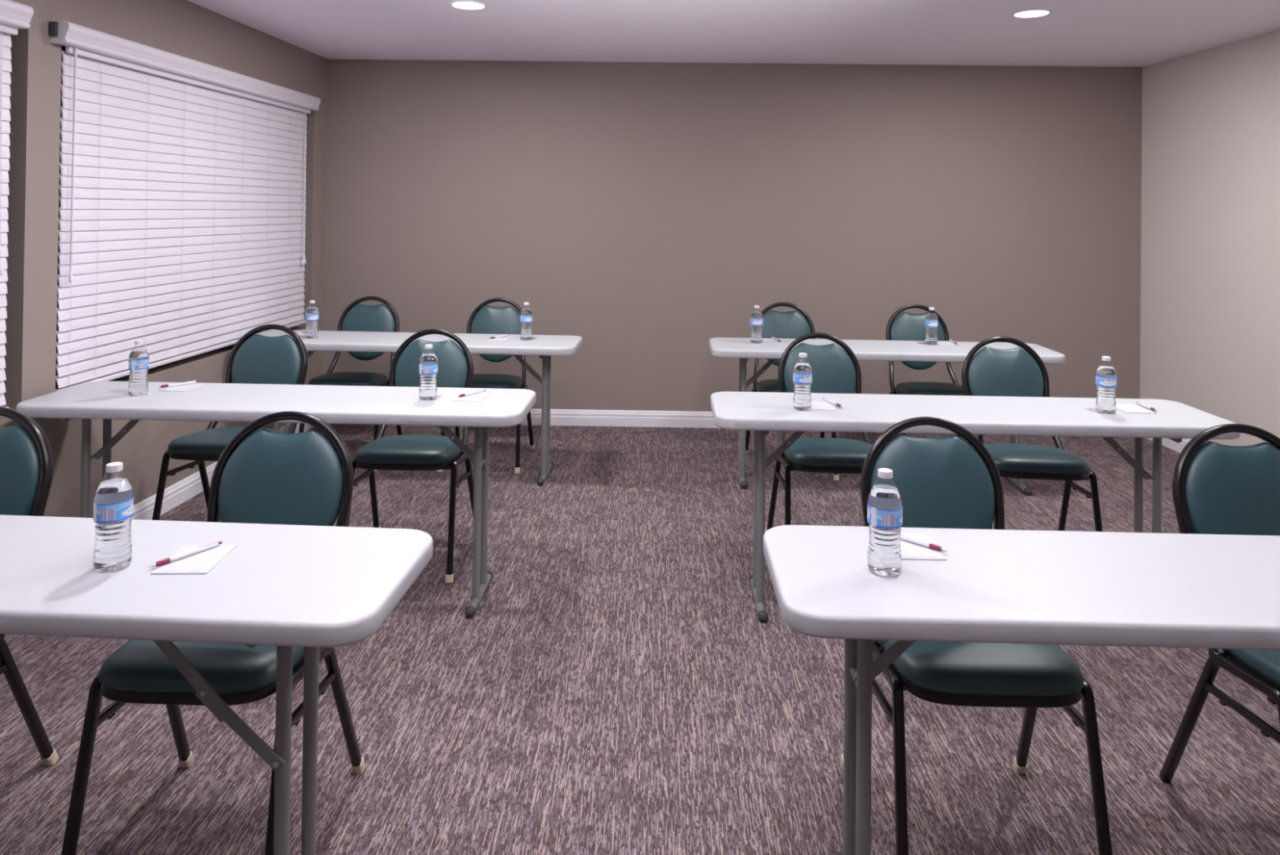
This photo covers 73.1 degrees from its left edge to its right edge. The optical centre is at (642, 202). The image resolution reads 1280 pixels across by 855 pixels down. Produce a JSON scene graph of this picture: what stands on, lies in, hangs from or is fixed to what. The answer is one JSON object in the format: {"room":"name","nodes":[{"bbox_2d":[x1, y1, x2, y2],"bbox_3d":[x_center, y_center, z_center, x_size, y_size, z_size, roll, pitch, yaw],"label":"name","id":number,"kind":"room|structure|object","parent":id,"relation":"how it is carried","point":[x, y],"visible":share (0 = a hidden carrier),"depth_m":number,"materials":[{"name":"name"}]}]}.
{"room":"classroom","nodes":[
{"label":"classroom","id":0,"kind":"room"},
{"bbox_2d":[0,0,328,517],"bbox_3d":[-2.483,0.211,1.351,0.150,2.459,9.050,1,-1,3],"label":"wall","id":1,"kind":"structure","parent":0,"point":[186,28],"depth_m":3.58,"materials":[{"name":"beige paint"}]},
{"bbox_2d":[0,0,33,408],"bbox_3d":[-2.346,0.009,1.985,0.099,1.476,2.328,1,-1,3],"label":"window blind","id":2,"kind":"object","parent":1,"relation":"attached to","point":[14,15],"visible":0.97,"depth_m":3.11,"materials":[{"name":"white plastic"}]},
{"bbox_2d":[55,45,65,388],"bbox_3d":[-2.352,0.077,4.535,0.040,1.443,2.285,1,-1,3],"label":"window","id":3,"kind":"structure","parent":1,"relation":"in","point":[63,48],"depth_m":3.56,"materials":[{"name":"black"}]},
{"bbox_2d":[48,20,320,391],"bbox_3d":[-2.212,0.038,4.455,0.099,1.457,2.289,1,-1,3],"label":"window blind","id":4,"kind":"object","parent":1,"relation":"attached to","point":[181,232],"visible":0.95,"depth_m":4.09,"materials":[{"name":"white plastic"}]},
{"bbox_2d":[131,422,314,519],"bbox_3d":[-2.415,1.388,1.336,0.016,0.106,9.050,1,-1,3],"label":"baseboard","id":5,"kind":"structure","parent":1,"relation":"attached to","point":[175,495],"depth_m":4.18,"materials":[{"name":"white paint"}]},
{"bbox_2d":[0,423,1279,854],"bbox_3d":[0.453,1.516,1.346,7.300,0.080,9.133,1,-1,1],"label":"floor","id":6,"kind":"structure","parent":0,"point":[616,684],"depth_m":2.47,"materials":[{"name":"carpet"}]},
{"bbox_2d":[0,406,58,765],"bbox_3d":[-1.768,1.005,2.053,0.483,0.910,0.597,1,-1,1],"label":"banquet chair","id":7,"kind":"object","parent":6,"relation":"on","point":[26,460],"visible":0.74,"depth_m":2.27,"materials":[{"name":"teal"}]},
{"bbox_2d":[61,411,364,854],"bbox_3d":[-0.964,1.015,2.041,0.483,0.910,0.597,1,-1,2],"label":"banquet chair","id":8,"kind":"object","parent":6,"relation":"on","point":[264,476],"visible":0.56,"depth_m":2.17,"materials":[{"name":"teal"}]},
{"bbox_2d":[0,514,432,854],"bbox_3d":[-1.384,1.089,1.761,1.830,0.737,0.457,1,-1,3],"label":"folding table","id":9,"kind":"object","parent":6,"relation":"on","point":[286,586],"visible":1,"depth_m":1.65,"materials":[{"name":"grey plastic"}]},
{"bbox_2d":[93,462,133,571],"bbox_3d":[-1.053,0.622,1.716,0.068,0.204,0.068,0,-1,31],"label":"water bottle","id":10,"kind":"object","parent":9,"relation":"on","point":[113,501],"visible":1,"depth_m":1.69,"materials":[{"name":"clear plastic"}]},
{"bbox_2d":[150,544,236,573],"bbox_3d":[-0.910,0.725,1.753,0.108,0.003,0.140,1,-1,-3],"label":"notepad","id":11,"kind":"object","parent":9,"relation":"on","point":[202,562],"visible":0.94,"depth_m":1.74,"materials":[{"name":"grey paper"}]},
{"bbox_2d":[147,540,222,567],"bbox_3d":[-0.932,0.717,1.760,0.011,0.012,0.154,0,-1,32],"label":"ballpoint pen","id":12,"kind":"object","parent":11,"relation":"on","point":[160,562],"visible":1,"depth_m":1.76,"materials":[{"name":"white plastic"}]},
{"bbox_2d":[151,324,307,519],"bbox_3d":[-1.752,1.020,3.743,0.483,0.910,0.597,1,-1,4],"label":"banquet chair","id":13,"kind":"object","parent":6,"relation":"on","point":[255,358],"visible":0.66,"depth_m":3.94,"materials":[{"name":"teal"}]},
{"bbox_2d":[16,381,536,617],"bbox_3d":[-1.343,1.103,3.257,1.830,0.737,0.457,1,-1,2],"label":"folding table","id":14,"kind":"object","parent":6,"relation":"on","point":[107,401],"visible":0.8,"depth_m":3.16,"materials":[{"name":"grey plastic"}]},
{"bbox_2d":[128,339,149,395],"bbox_3d":[-1.912,0.625,3.272,0.068,0.204,0.068,1,-1,-4],"label":"water bottle","id":15,"kind":"object","parent":14,"relation":"on","point":[139,359],"visible":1,"depth_m":3.25,"materials":[{"name":"clear plastic"}]},
{"bbox_2d":[157,383,205,391],"bbox_3d":[-1.812,0.728,3.395,0.108,0.003,0.140,1,-1,5],"label":"notepad","id":16,"kind":"object","parent":14,"relation":"on","point":[183,388],"visible":0.83,"depth_m":3.38,"materials":[{"name":"grey paper"}]},
{"bbox_2d":[157,380,198,387],"bbox_3d":[-1.844,0.721,3.419,0.154,0.012,0.011,1,-1,-44],"label":"ballpoint pen","id":17,"kind":"object","parent":16,"relation":"on","point":[192,381],"visible":1,"depth_m":3.42,"materials":[{"name":"white plastic"}]},
{"bbox_2d":[418,344,437,399],"bbox_3d":[-0.808,0.638,3.251,0.068,0.204,0.068,0,-1,41],"label":"water bottle","id":18,"kind":"object","parent":14,"relation":"on","point":[428,366],"visible":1,"depth_m":3.23,"materials":[{"name":"clear plastic"}]},
{"bbox_2d":[451,392,489,401],"bbox_3d":[-0.654,0.742,3.284,0.108,0.003,0.140,1,-1,5],"label":"notepad","id":19,"kind":"object","parent":14,"relation":"on","point":[478,397],"visible":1,"depth_m":3.26,"materials":[{"name":"grey paper"}]},
{"bbox_2d":[456,388,485,396],"bbox_3d":[-0.661,0.734,3.320,0.011,0.012,0.154,0,-1,36],"label":"ballpoint pen","id":20,"kind":"object","parent":19,"relation":"on","point":[482,389],"visible":1,"depth_m":3.32,"materials":[{"name":"white plastic"}]},
{"bbox_2d":[298,296,402,471],"bbox_3d":[-1.689,1.033,5.052,0.483,0.910,0.597,1,-1,1],"label":"banquet chair","id":21,"kind":"object","parent":6,"relation":"on","point":[357,317],"visible":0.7,"depth_m":5.25,"materials":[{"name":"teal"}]},
{"bbox_2d":[235,329,582,485],"bbox_3d":[-1.265,1.117,4.746,1.830,0.737,0.457,1,-1,3],"label":"folding table","id":22,"kind":"object","parent":6,"relation":"on","point":[546,346],"visible":0.56,"depth_m":4.64,"materials":[{"name":"grey plastic"}]},
{"bbox_2d":[288,331,305,335],"bbox_3d":[-1.910,0.740,4.859,0.108,0.003,0.140,1,-1,1],"label":"notepad","id":23,"kind":"object","parent":22,"relation":"on","point":[300,333],"visible":0.39,"depth_m":4.86,"materials":[{"name":"grey paper"}]},
{"bbox_2d":[305,300,319,338],"bbox_3d":[-1.809,0.639,4.716,0.068,0.204,0.068,1,-1,21],"label":"water bottle","id":24,"kind":"object","parent":22,"relation":"on","point":[312,314],"visible":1,"depth_m":4.69,"materials":[{"name":"clear plastic"}]},
{"bbox_2d":[486,336,511,341],"bbox_3d":[-0.794,0.753,4.764,0.108,0.003,0.140,1,-1,3],"label":"notepad","id":25,"kind":"object","parent":22,"relation":"on","point":[506,338],"visible":0.82,"depth_m":4.74,"materials":[{"name":"grey paper"}]},
{"bbox_2d":[488,334,510,338],"bbox_3d":[-0.798,0.746,4.788,0.011,0.012,0.154,0,-1,41],"label":"ballpoint pen","id":26,"kind":"object","parent":25,"relation":"on","point":[503,335],"visible":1,"depth_m":4.79,"materials":[{"name":"white plastic"}]},
{"bbox_2d":[520,302,533,340],"bbox_3d":[-0.642,0.654,4.754,0.068,0.204,0.068,1,-1,16],"label":"water bottle","id":27,"kind":"object","parent":22,"relation":"on","point":[526,317],"visible":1,"depth_m":4.73,"materials":[{"name":"clear plastic"}]},
{"bbox_2d":[346,328,473,582],"bbox_3d":[-0.959,1.029,3.651,0.483,0.910,0.597,1,-1,1],"label":"banquet chair","id":28,"kind":"object","parent":6,"relation":"on","point":[455,365],"visible":0.8,"depth_m":3.66,"materials":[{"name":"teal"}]},
{"bbox_2d":[436,297,534,472],"bbox_3d":[-0.897,1.042,5.050,0.483,0.910,0.597,1,-1,1],"label":"banquet chair","id":29,"kind":"object","parent":6,"relation":"on","point":[488,319],"visible":0.62,"depth_m":5.25,"materials":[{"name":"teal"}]},
{"bbox_2d":[745,302,839,479],"bbox_3d":[0.849,1.063,4.993,0.483,0.910,0.597,1,-1,1],"label":"banquet chair","id":30,"kind":"object","parent":6,"relation":"on","point":[793,324],"visible":0.44,"depth_m":5.21,"materials":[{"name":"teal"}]},
{"bbox_2d":[765,332,871,531],"bbox_3d":[0.796,1.051,3.683,0.483,0.910,0.597,1,-1,1],"label":"banquet chair","id":31,"kind":"object","parent":6,"relation":"on","point":[835,369],"visible":0.61,"depth_m":3.84,"materials":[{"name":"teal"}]},
{"bbox_2d":[709,337,1065,495],"bbox_3d":[1.278,1.147,4.674,1.830,0.737,0.457,1,-1,2],"label":"folding table","id":32,"kind":"object","parent":6,"relation":"on","point":[743,348],"visible":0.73,"depth_m":4.59,"materials":[{"name":"grey plastic"}]},
{"bbox_2d":[750,305,763,343],"bbox_3d":[0.625,0.669,4.742,0.068,0.204,0.068,1,-1,-39],"label":"water bottle","id":33,"kind":"object","parent":32,"relation":"on","point":[756,319],"visible":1,"depth_m":4.72,"materials":[{"name":"clear plastic"}]},
{"bbox_2d":[762,338,782,342],"bbox_3d":[0.714,0.772,4.813,0.108,0.003,0.140,1,-1,1],"label":"notepad","id":34,"kind":"object","parent":32,"relation":"on","point":[764,340],"visible":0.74,"depth_m":4.79,"materials":[{"name":"grey paper"}]},
{"bbox_2d":[924,306,937,345],"bbox_3d":[1.592,0.681,4.760,0.068,0.204,0.068,1,-1,-39],"label":"water bottle","id":35,"kind":"object","parent":32,"relation":"on","point":[931,319],"visible":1,"depth_m":4.74,"materials":[{"name":"clear plastic"}]},
{"bbox_2d":[937,341,959,345],"bbox_3d":[1.690,0.784,4.803,0.108,0.003,0.140,1,-1,1],"label":"notepad","id":36,"kind":"object","parent":32,"relation":"on","point":[941,343],"visible":0.76,"depth_m":4.79,"materials":[{"name":"grey paper"}]},
{"bbox_2d":[880,304,983,449],"bbox_3d":[1.650,1.073,4.970,0.483,0.910,0.597,1,-1,1],"label":"banquet chair","id":37,"kind":"object","parent":6,"relation":"on","point":[906,326],"visible":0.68,"depth_m":5.17,"materials":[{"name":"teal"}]},
{"bbox_2d":[710,391,1240,622],"bbox_3d":[1.172,1.133,3.208,1.830,0.737,0.457,1,-1,1],"label":"folding table","id":38,"kind":"object","parent":6,"relation":"on","point":[762,412],"visible":0.77,"depth_m":3.13,"materials":[{"name":"grey plastic"}]},
{"bbox_2d":[792,352,812,410],"bbox_3d":[0.584,0.655,3.158,0.068,0.204,0.068,0,-1,31],"label":"water bottle","id":39,"kind":"object","parent":38,"relation":"on","point":[802,374],"visible":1,"depth_m":3.13,"materials":[{"name":"clear plastic"}]},
{"bbox_2d":[810,400,837,410],"bbox_3d":[0.655,0.757,3.213,0.108,0.003,0.140,1,-1,1],"label":"notepad","id":40,"kind":"object","parent":38,"relation":"on","point":[815,405],"visible":0.73,"depth_m":3.20,"materials":[{"name":"grey paper"}]},
{"bbox_2d":[822,396,843,407],"bbox_3d":[0.713,0.750,3.236,0.011,0.012,0.154,1,-1,-16],"label":"ballpoint pen","id":41,"kind":"object","parent":40,"relation":"on","point":[824,397],"visible":1,"depth_m":3.23,"materials":[{"name":"white plastic"}]},
{"bbox_2d":[1095,355,1116,413],"bbox_3d":[1.701,0.669,3.167,0.068,0.204,0.068,1,-1,-24],"label":"water bottle","id":42,"kind":"object","parent":38,"relation":"on","point":[1105,375],"visible":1,"depth_m":3.14,"materials":[{"name":"clear plastic"}]},
{"bbox_2d":[1115,404,1155,413],"bbox_3d":[1.825,0.771,3.228,0.108,0.003,0.140,1,-1,0],"label":"notepad","id":43,"kind":"object","parent":38,"relation":"on","point":[1127,408],"visible":0.77,"depth_m":3.21,"materials":[{"name":"grey paper"}]},
{"bbox_2d":[1136,400,1157,411],"bbox_3d":[1.891,0.765,3.236,0.011,0.012,0.154,1,-1,4],"label":"ballpoint pen","id":44,"kind":"object","parent":43,"relation":"on","point":[1138,402],"visible":1,"depth_m":3.23,"materials":[{"name":"white plastic"}]},
{"bbox_2d":[840,416,1112,854],"bbox_3d":[0.765,1.036,2.069,0.483,0.910,0.597,1,-1,1],"label":"banquet chair","id":45,"kind":"object","parent":6,"relation":"on","point":[948,482],"visible":0.63,"depth_m":1.91,"materials":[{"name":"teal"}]},
{"bbox_2d":[763,524,1279,854],"bbox_3d":[1.175,1.120,1.743,1.830,0.737,0.457,1,-1,2],"label":"folding table","id":46,"kind":"object","parent":6,"relation":"on","point":[993,585],"visible":1,"depth_m":1.69,"materials":[{"name":"grey plastic"}]},
{"bbox_2d":[866,467,902,576],"bbox_3d":[0.487,0.641,1.738,0.068,0.204,0.068,1,-1,-42],"label":"water bottle","id":47,"kind":"object","parent":46,"relation":"on","point":[885,507],"visible":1,"depth_m":1.71,"materials":[{"name":"clear plastic"}]},
{"bbox_2d":[899,533,946,559],"bbox_3d":[0.580,0.744,1.867,0.108,0.003,0.140,1,-1,1],"label":"notepad","id":48,"kind":"object","parent":46,"relation":"on","point":[909,550],"visible":0.54,"depth_m":1.84,"materials":[{"name":"grey paper"}]},
{"bbox_2d":[899,533,948,551],"bbox_3d":[0.592,0.737,1.878,0.154,0.012,0.011,0,-1,44],"label":"ballpoint pen","id":49,"kind":"object","parent":48,"relation":"on","point":[930,545],"visible":0.6,"depth_m":1.86,"materials":[{"name":"white plastic"}]},
{"bbox_2d":[961,336,1102,531],"bbox_3d":[1.600,1.061,3.631,0.483,0.910,0.597,1,-1,5],"label":"banquet chair","id":50,"kind":"object","parent":6,"relation":"on","point":[990,371],"visible":0.69,"depth_m":3.81,"materials":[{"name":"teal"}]},
{"bbox_2d":[1159,423,1279,782],"bbox_3d":[1.583,1.046,2.031,0.480,0.910,0.597,1,-1,1],"label":"banquet chair","id":51,"kind":"object","parent":6,"relation":"on","point":[1218,488],"visible":0.69,"depth_m":2.23,"materials":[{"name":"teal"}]},
{"bbox_2d":[323,59,1142,411],"bbox_3d":[0.589,0.289,5.872,5.540,2.459,0.100,1,-1,1],"label":"wall","id":52,"kind":"structure","parent":0,"point":[643,212],"depth_m":5.82,"materials":[{"name":"beige paint"}]},
{"bbox_2d":[520,408,719,427],"bbox_3d":[0.573,1.465,5.804,5.500,0.106,0.016,1,-1,1],"label":"baseboard","id":53,"kind":"structure","parent":52,"relation":"attached to","point":[628,418],"depth_m":5.81,"materials":[{"name":"white paint"}]},
{"bbox_2d":[186,0,1279,66],"bbox_3d":[0.484,-1.042,1.369,7.300,0.120,9.133,1,-1,1],"label":"ceiling","id":54,"kind":"structure","parent":0,"point":[1076,33],"depth_m":4.72,"materials":[{"name":"white paint"}]},
{"bbox_2d":[449,0,487,9],"bbox_3d":[-0.860,-0.970,4.251,0.182,0.006,0.182,1,-1,1],"label":"recessed light","id":55,"kind":"object","parent":54,"relation":"in","point":[464,5],"visible":1,"depth_m":4.24,"materials":[{"name":"white paint"}]},
{"bbox_2d":[1011,8,1052,17],"bbox_3d":[1.929,-0.935,4.279,0.182,0.006,0.182,1,-1,1],"label":"recessed light","id":56,"kind":"object","parent":54,"relation":"in","point":[1031,13],"visible":1,"depth_m":4.27,"materials":[{"name":"white paint"}]},
{"bbox_2d":[1139,29,1279,445],"bbox_3d":[3.514,0.284,1.258,0.120,2.459,9.050,1,-1,-1],"label":"wall","id":57,"kind":"structure","parent":0,"point":[1210,274],"depth_m":5.06,"materials":[{"name":"grey paint"}]},
{"bbox_2d":[1146,437,1191,453],"bbox_3d":[3.431,1.459,1.245,0.016,0.106,9.050,1,-1,-1],"label":"baseboard","id":58,"kind":"structure","parent":57,"relation":"attached to","point":[1178,446],"depth_m":5.38,"materials":[{"name":"white paint"}]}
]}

